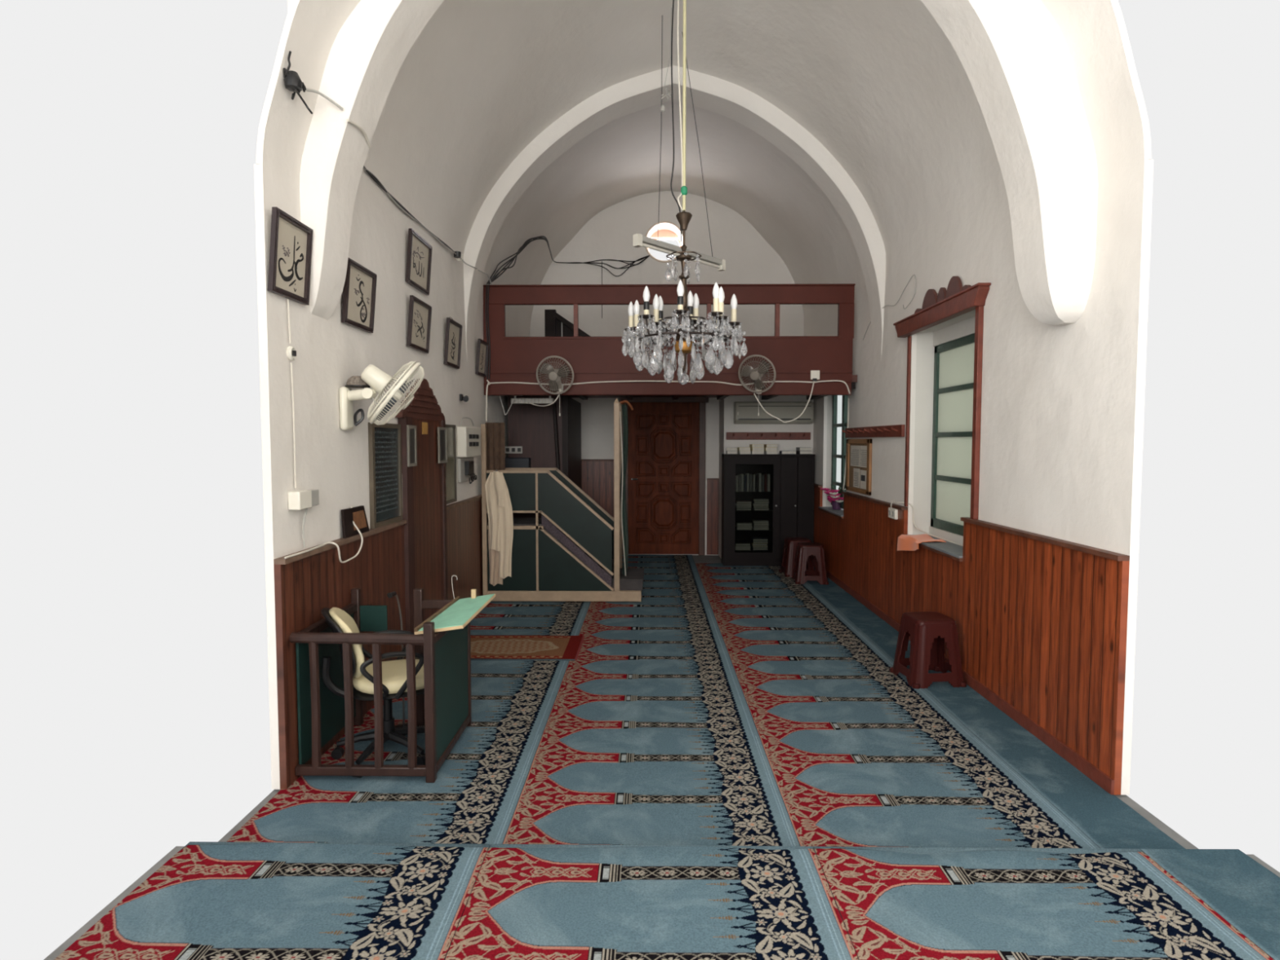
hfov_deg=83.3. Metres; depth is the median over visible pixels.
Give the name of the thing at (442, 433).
picture
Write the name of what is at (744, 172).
ceiling
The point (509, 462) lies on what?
storage box
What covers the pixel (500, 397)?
cable
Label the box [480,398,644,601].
pulpit
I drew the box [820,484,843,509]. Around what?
bunch
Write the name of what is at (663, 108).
wire tangle
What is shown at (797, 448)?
book
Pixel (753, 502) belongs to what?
book
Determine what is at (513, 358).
wooden balcony
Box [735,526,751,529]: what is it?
book
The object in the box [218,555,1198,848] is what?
floor
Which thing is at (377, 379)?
grille
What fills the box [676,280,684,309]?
candle
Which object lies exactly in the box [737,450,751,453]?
book
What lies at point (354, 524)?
cable
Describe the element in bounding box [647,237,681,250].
window
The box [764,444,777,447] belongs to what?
book
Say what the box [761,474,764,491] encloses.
book
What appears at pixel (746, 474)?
book
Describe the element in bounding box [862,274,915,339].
cable
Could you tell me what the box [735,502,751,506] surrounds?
book
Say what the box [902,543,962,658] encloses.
wainscot
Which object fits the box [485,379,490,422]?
cable
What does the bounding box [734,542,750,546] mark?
book
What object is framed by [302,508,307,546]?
cable
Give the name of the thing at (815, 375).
socket
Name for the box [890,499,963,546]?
cable
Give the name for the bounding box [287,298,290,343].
cable
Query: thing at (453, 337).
calligraphy
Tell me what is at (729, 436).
rail
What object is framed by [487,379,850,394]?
cable
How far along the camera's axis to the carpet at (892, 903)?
2.35 m
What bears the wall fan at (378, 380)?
attached to the wall at (331, 460)
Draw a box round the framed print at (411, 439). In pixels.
[406,425,417,466]
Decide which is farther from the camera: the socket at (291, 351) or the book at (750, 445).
the book at (750, 445)
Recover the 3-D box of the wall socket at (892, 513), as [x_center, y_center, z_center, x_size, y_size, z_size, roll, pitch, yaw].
[2.235,0.295,6.356,0.033,0.090,0.180,0,3,1]
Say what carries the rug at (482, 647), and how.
on the carpet at (474, 796)
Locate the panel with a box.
[456,417,480,484]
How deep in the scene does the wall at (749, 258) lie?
10.25 m
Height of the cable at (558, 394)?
0.121 m
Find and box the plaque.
[340,505,369,538]
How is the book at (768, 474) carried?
on the bookcase
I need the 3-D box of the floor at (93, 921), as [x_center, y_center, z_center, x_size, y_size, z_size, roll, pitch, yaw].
[0.222,1.629,-0.106,4.030,0.178,5.618,0,3,1]
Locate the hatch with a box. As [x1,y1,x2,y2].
[544,309,590,336]
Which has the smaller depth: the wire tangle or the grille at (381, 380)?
the grille at (381, 380)
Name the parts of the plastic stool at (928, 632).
seat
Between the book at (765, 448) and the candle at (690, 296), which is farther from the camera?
the book at (765, 448)
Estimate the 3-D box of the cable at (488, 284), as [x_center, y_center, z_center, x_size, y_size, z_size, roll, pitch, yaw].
[-1.583,-1.552,7.536,0.030,0.981,0.018,0,3,1]
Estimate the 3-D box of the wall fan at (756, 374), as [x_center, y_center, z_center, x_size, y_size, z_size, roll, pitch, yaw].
[1.199,-0.971,7.382,0.319,0.616,0.314,-1,3,-17]
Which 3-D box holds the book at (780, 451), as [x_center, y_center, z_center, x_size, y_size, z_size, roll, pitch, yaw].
[1.957,-0.365,9.519,0.190,0.042,0.180,0,3,2]
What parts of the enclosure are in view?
panel, rail, rail, corner post, rail, corner post, corner post, rail, rail, panel, rail, corner post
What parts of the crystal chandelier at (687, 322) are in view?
arm, arm, lamp shade, stem, arm, arm, arm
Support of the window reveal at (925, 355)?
attached to the wall at (1063, 406)
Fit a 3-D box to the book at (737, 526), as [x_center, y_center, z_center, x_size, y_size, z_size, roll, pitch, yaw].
[1.387,0.616,9.600,0.200,0.025,0.150,0,3,-3]
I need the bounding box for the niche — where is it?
[395,378,448,633]
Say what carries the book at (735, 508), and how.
on the bookcase
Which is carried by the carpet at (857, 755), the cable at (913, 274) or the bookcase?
the bookcase
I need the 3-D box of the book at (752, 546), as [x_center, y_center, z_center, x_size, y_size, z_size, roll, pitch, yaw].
[1.597,0.886,9.612,0.200,0.025,0.150,0,3,0]
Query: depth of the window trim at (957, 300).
5.12 m
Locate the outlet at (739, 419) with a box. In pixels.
[738,418,810,419]
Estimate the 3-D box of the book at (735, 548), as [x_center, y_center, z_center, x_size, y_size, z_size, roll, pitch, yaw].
[1.367,0.914,9.617,0.200,0.030,0.150,0,3,0]
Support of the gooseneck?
on the carpet at (474, 796)
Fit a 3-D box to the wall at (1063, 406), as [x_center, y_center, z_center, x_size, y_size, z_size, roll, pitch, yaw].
[2.312,-0.172,6.846,0.040,2.900,7.150,0,3,1]
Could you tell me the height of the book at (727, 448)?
0.045 m
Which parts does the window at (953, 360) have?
pane, pane, pane, pane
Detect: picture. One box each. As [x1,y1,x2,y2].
[352,510,367,530]
[409,428,414,463]
[440,430,445,460]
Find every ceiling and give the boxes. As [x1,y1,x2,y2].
[256,0,1151,190]
[351,0,1012,307]
[475,100,870,336]
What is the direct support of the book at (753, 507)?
on the book at (753, 508)
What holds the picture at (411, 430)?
attached to the framed print at (411, 439)
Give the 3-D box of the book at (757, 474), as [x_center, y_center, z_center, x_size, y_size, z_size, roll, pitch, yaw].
[1.545,0.035,9.556,0.035,0.230,0.140,0,3,1]
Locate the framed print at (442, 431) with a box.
[437,426,447,463]
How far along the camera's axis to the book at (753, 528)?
9.53 m
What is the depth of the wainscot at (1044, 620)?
3.88 m
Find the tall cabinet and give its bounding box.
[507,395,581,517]
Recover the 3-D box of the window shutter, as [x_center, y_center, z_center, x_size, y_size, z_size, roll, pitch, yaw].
[-1.672,-0.040,4.742,0.026,0.665,0.520,0,3,1]
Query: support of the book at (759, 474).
on the bookcase
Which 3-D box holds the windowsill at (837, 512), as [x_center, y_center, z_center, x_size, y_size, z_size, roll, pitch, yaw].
[2.397,0.376,8.597,0.275,0.015,1.100,0,3,1]
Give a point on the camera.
(465, 398)
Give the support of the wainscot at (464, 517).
attached to the wall at (331, 460)
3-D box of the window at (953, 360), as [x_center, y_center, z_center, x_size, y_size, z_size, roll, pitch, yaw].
[2.480,-0.329,5.453,0.056,1.515,1.230,0,3,1]
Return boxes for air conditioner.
[733,401,813,423]
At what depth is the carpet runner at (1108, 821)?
3.74 m
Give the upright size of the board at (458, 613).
0.107 m
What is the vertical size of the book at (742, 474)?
0.230 m
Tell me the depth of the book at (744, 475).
9.49 m
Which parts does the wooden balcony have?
fascia panel, handrail, sill rail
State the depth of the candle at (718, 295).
4.75 m
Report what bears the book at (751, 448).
on the book at (752, 451)
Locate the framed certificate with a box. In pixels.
[445,424,457,504]
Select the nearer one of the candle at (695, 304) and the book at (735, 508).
the candle at (695, 304)
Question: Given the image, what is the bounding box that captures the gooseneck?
[386,591,408,728]
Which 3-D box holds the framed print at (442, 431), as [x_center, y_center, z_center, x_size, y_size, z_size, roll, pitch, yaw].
[-1.604,-0.283,5.845,0.014,0.290,0.220,0,3,1]
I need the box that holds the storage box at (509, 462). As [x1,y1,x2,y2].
[505,457,530,467]
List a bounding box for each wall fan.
[338,360,424,430]
[536,355,573,416]
[737,354,776,415]
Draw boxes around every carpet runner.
[804,567,1185,848]
[1140,848,1279,959]
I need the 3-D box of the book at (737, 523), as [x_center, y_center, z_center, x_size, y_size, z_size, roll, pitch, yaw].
[1.387,0.586,9.598,0.200,0.035,0.150,0,3,1]
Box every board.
[413,589,495,634]
[845,439,872,495]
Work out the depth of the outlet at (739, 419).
9.46 m
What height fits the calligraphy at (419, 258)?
0.402 m
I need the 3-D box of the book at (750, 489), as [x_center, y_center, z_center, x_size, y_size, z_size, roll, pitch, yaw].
[1.465,0.035,9.557,0.040,0.230,0.140,0,3,1]
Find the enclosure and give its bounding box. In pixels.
[289,587,471,782]
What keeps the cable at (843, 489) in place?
attached to the wall at (1063, 406)
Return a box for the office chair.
[320,607,425,777]
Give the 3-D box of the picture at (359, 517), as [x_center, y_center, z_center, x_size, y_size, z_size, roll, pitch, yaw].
[-1.661,0.236,4.267,0.007,0.105,0.190,0,3,1]
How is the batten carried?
hanging from the ceiling at (880, 84)
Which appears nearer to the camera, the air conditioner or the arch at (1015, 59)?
the arch at (1015, 59)
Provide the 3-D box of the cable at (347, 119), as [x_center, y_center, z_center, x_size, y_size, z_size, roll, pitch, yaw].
[-1.456,-1.812,3.747,0.028,0.044,0.313,0,3,-1]
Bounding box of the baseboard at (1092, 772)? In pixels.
[813,566,1114,795]
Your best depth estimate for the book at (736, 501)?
9.51 m
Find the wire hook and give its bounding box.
[451,575,457,599]
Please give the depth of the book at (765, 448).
9.43 m
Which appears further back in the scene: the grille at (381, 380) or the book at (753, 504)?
the book at (753, 504)
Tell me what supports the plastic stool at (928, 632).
on the carpet runner at (1108, 821)
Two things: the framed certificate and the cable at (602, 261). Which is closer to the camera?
the framed certificate
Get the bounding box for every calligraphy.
[267,206,313,305]
[341,257,377,333]
[405,227,432,295]
[406,294,431,353]
[443,317,462,368]
[475,338,488,377]
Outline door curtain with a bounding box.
[620,400,633,575]
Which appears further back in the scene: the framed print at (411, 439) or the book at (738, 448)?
the book at (738, 448)
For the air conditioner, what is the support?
attached to the wall at (726, 424)
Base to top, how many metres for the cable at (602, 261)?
0.800 m
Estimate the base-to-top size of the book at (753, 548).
0.030 m
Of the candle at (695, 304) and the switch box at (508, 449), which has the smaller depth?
the candle at (695, 304)
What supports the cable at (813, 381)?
hanging from the socket at (815, 375)
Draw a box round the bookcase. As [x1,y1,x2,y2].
[721,453,814,565]
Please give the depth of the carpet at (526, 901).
2.35 m
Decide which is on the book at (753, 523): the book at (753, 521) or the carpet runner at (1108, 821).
the book at (753, 521)
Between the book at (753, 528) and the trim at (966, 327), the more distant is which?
the book at (753, 528)
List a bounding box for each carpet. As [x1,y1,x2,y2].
[54,841,489,959]
[226,601,591,844]
[444,844,858,959]
[502,554,799,846]
[695,563,1100,848]
[813,846,1273,959]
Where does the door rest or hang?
in the wall at (749, 258)
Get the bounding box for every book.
[726,447,737,450]
[726,450,737,453]
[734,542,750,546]
[734,545,750,547]
[734,547,751,550]
[735,475,737,491]
[735,500,751,503]
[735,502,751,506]
[735,506,751,508]
[735,507,751,510]
[735,521,751,525]
[735,524,751,528]
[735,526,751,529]
[737,447,750,450]
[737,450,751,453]
[737,474,740,491]
[739,473,743,491]
[743,474,746,491]
[745,472,749,491]
[748,474,752,491]
[749,444,764,447]
[750,447,764,450]
[751,450,764,453]
[751,500,768,503]
[751,506,768,510]
[751,521,768,525]
[751,524,768,528]
[751,526,768,529]
[751,537,768,541]
[751,539,768,543]
[751,542,767,546]
[751,544,767,547]
[751,546,768,550]
[752,474,755,491]
[752,497,768,501]
[752,502,768,506]
[752,506,768,508]
[752,520,768,523]
[754,473,758,491]
[757,473,761,491]
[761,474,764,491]
[763,473,767,491]
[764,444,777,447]
[764,447,777,450]
[764,450,777,453]
[765,473,770,491]
[779,450,796,453]
[795,447,811,450]
[795,450,811,453]
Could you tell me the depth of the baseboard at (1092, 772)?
4.13 m
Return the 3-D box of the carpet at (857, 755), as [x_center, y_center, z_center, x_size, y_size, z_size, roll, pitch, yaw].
[1.305,1.319,6.215,1.214,0.013,7.018,0,3,1]
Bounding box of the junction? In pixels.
[453,250,462,260]
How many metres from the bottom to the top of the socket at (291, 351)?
0.072 m
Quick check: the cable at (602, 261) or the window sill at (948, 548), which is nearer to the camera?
the window sill at (948, 548)
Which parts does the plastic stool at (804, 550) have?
seat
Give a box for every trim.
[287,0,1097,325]
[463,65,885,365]
[644,221,682,262]
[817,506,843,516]
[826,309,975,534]
[841,275,991,519]
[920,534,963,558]
[928,315,975,545]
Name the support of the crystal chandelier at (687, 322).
hanging from the ceiling at (880, 84)
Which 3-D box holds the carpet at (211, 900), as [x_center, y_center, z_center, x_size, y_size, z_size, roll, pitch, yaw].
[-1.147,1.469,2.043,1.143,0.120,1.389,0,3,1]
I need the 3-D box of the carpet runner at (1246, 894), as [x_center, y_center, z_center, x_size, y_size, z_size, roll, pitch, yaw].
[2.039,1.418,1.993,0.363,0.013,1.380,0,3,1]
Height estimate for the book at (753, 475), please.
0.225 m
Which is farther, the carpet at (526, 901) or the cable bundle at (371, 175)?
the cable bundle at (371, 175)
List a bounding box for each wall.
[253,164,508,789]
[529,190,804,555]
[718,395,813,559]
[813,159,1153,795]
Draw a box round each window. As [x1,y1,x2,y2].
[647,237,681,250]
[649,229,679,238]
[831,395,848,509]
[930,333,974,536]
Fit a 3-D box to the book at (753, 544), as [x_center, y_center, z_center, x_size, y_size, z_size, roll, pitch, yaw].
[1.597,0.855,9.610,0.200,0.035,0.150,0,3,4]
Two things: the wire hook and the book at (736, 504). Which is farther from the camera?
the book at (736, 504)
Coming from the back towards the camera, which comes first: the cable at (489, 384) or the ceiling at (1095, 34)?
the cable at (489, 384)
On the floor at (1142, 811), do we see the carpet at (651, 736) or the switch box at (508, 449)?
the carpet at (651, 736)
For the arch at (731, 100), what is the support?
attached to the wall at (1063, 406)
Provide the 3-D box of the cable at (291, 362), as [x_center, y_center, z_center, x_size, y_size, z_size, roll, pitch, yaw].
[-1.691,-0.266,3.509,0.008,0.610,0.018,0,3,1]
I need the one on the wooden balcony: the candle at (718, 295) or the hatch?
the hatch
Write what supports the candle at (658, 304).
on the crystal chandelier at (687, 322)
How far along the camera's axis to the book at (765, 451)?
9.44 m
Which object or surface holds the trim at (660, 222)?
attached to the wall at (749, 258)
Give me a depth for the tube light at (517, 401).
7.82 m
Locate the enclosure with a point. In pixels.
(444, 708)
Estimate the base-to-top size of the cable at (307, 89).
0.054 m
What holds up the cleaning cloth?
on the window sill at (948, 548)
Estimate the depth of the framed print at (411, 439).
5.09 m
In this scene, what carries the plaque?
on the wainscot at (305, 584)
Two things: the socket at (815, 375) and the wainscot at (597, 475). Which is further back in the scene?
the wainscot at (597, 475)
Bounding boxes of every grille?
[367,361,416,419]
[373,365,424,425]
[536,356,572,393]
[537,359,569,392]
[738,355,774,391]
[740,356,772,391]
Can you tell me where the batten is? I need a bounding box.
[632,14,725,271]
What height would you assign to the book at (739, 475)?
0.220 m
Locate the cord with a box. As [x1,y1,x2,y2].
[619,411,626,576]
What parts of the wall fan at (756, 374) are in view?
blade, blade, blade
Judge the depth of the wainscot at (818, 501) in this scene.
9.28 m
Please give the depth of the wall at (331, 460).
3.85 m
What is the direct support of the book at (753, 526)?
on the book at (753, 528)
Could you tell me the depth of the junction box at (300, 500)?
3.51 m
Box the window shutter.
[368,422,402,528]
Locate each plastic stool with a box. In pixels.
[778,537,814,577]
[791,542,828,584]
[889,611,966,688]
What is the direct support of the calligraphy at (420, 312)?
attached to the wall at (331, 460)
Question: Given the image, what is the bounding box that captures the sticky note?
[422,422,427,434]
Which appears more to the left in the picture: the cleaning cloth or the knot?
the knot
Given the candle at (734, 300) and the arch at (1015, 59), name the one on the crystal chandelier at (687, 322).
the candle at (734, 300)
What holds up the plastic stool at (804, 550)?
on the carpet runner at (1108, 821)
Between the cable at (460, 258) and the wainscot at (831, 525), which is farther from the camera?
the wainscot at (831, 525)
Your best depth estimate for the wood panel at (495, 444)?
7.50 m
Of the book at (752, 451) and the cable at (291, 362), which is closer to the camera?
the cable at (291, 362)
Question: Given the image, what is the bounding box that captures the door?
[620,397,708,555]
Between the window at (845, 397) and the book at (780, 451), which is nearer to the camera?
the window at (845, 397)
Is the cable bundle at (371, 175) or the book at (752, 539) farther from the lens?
the book at (752, 539)
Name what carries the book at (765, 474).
on the bookcase
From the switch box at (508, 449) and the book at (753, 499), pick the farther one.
the book at (753, 499)
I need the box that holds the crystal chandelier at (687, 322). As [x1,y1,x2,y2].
[621,0,747,384]
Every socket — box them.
[286,346,296,360]
[810,370,819,381]
[888,507,897,519]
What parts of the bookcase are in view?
door, shelf, shelf, shelf, shelf, door, door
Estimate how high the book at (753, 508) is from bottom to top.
0.030 m
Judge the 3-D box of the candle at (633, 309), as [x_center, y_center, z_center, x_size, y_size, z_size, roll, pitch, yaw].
[-0.044,-1.206,5.255,0.092,0.208,0.110,0,3,1]
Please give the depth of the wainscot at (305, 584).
3.78 m
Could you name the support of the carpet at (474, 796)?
on the floor at (1142, 811)
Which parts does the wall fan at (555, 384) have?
blade, blade, arm, pull cord, blade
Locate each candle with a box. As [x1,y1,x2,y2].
[627,300,639,327]
[643,285,649,314]
[653,293,663,321]
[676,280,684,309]
[687,290,693,319]
[693,293,699,319]
[712,282,724,315]
[730,293,737,321]
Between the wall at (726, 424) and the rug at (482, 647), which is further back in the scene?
the wall at (726, 424)
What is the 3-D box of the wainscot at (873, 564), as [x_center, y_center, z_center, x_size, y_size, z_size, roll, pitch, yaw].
[2.267,0.723,7.105,0.054,1.084,1.910,0,3,1]
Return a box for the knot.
[283,50,312,114]
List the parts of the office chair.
backrest, leg, leg, armrest, seat, armrest, leg, leg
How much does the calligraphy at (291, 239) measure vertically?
0.402 m
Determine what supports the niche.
attached to the wall at (331, 460)
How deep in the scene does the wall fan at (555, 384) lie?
7.38 m
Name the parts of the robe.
panel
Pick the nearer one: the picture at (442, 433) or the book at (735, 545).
the picture at (442, 433)
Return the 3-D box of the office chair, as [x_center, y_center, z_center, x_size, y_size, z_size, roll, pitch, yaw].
[-1.336,1.046,3.750,0.562,0.800,0.546,0,3,1]
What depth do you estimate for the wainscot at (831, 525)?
8.53 m
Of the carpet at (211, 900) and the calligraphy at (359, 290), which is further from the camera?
the calligraphy at (359, 290)
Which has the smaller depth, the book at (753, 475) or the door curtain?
the door curtain
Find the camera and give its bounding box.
[459,394,468,401]
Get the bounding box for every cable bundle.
[363,165,456,253]
[486,235,649,284]
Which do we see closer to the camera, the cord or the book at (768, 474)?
the cord
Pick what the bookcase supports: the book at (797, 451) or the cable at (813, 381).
the book at (797, 451)
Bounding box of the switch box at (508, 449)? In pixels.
[505,446,522,453]
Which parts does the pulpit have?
post, rail, rail, panel, panel, board, handrail, panel, handrail, door post, door post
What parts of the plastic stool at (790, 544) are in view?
seat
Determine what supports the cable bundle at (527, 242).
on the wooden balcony
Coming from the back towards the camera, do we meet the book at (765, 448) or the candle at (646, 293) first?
the book at (765, 448)
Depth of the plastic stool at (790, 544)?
8.74 m
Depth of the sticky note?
5.44 m
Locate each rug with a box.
[470,635,584,660]
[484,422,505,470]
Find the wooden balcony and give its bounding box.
[483,283,857,399]
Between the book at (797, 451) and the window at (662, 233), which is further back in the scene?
the window at (662, 233)
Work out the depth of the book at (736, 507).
9.51 m
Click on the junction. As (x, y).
(458, 255)
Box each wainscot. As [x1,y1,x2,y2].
[273,520,406,789]
[446,494,488,599]
[581,458,719,555]
[813,483,822,560]
[817,507,843,581]
[841,491,907,623]
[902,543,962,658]
[960,517,1129,795]
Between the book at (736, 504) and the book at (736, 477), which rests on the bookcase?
the book at (736, 477)
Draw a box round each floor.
[44,846,1279,959]
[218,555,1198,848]
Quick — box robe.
[484,469,513,586]
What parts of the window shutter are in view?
panel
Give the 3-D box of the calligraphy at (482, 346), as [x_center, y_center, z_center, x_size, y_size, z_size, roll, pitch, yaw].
[-1.617,-1.261,7.370,0.056,0.377,0.370,0,3,1]
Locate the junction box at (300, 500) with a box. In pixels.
[288,489,319,510]
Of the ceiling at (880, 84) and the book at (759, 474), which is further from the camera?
the book at (759, 474)
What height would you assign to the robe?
1.186 m
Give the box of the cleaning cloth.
[897,533,946,551]
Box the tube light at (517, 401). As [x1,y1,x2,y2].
[511,395,554,404]
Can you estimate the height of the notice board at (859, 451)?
0.560 m
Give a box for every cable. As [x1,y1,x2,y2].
[284,506,363,563]
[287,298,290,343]
[290,362,296,488]
[302,88,343,110]
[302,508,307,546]
[346,118,370,148]
[459,257,492,284]
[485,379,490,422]
[487,284,490,378]
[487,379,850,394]
[499,396,514,414]
[528,394,559,406]
[601,261,602,318]
[753,381,814,422]
[842,398,848,490]
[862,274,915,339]
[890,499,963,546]
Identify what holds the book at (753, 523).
on the book at (753, 526)
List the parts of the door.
raised panel, raised panel, raised panel, raised panel, raised panel, raised panel, raised panel, raised panel, raised panel, raised panel, octagon panel, octagon panel, raised panel, raised panel, raised panel, raised panel, raised panel, raised panel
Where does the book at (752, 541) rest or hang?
on the book at (753, 544)
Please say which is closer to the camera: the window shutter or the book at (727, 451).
the window shutter
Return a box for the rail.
[725,432,810,439]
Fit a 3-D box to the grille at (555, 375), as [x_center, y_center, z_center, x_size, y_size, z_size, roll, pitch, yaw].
[-0.877,-1.075,7.378,0.376,0.372,0.141,0,3,1]

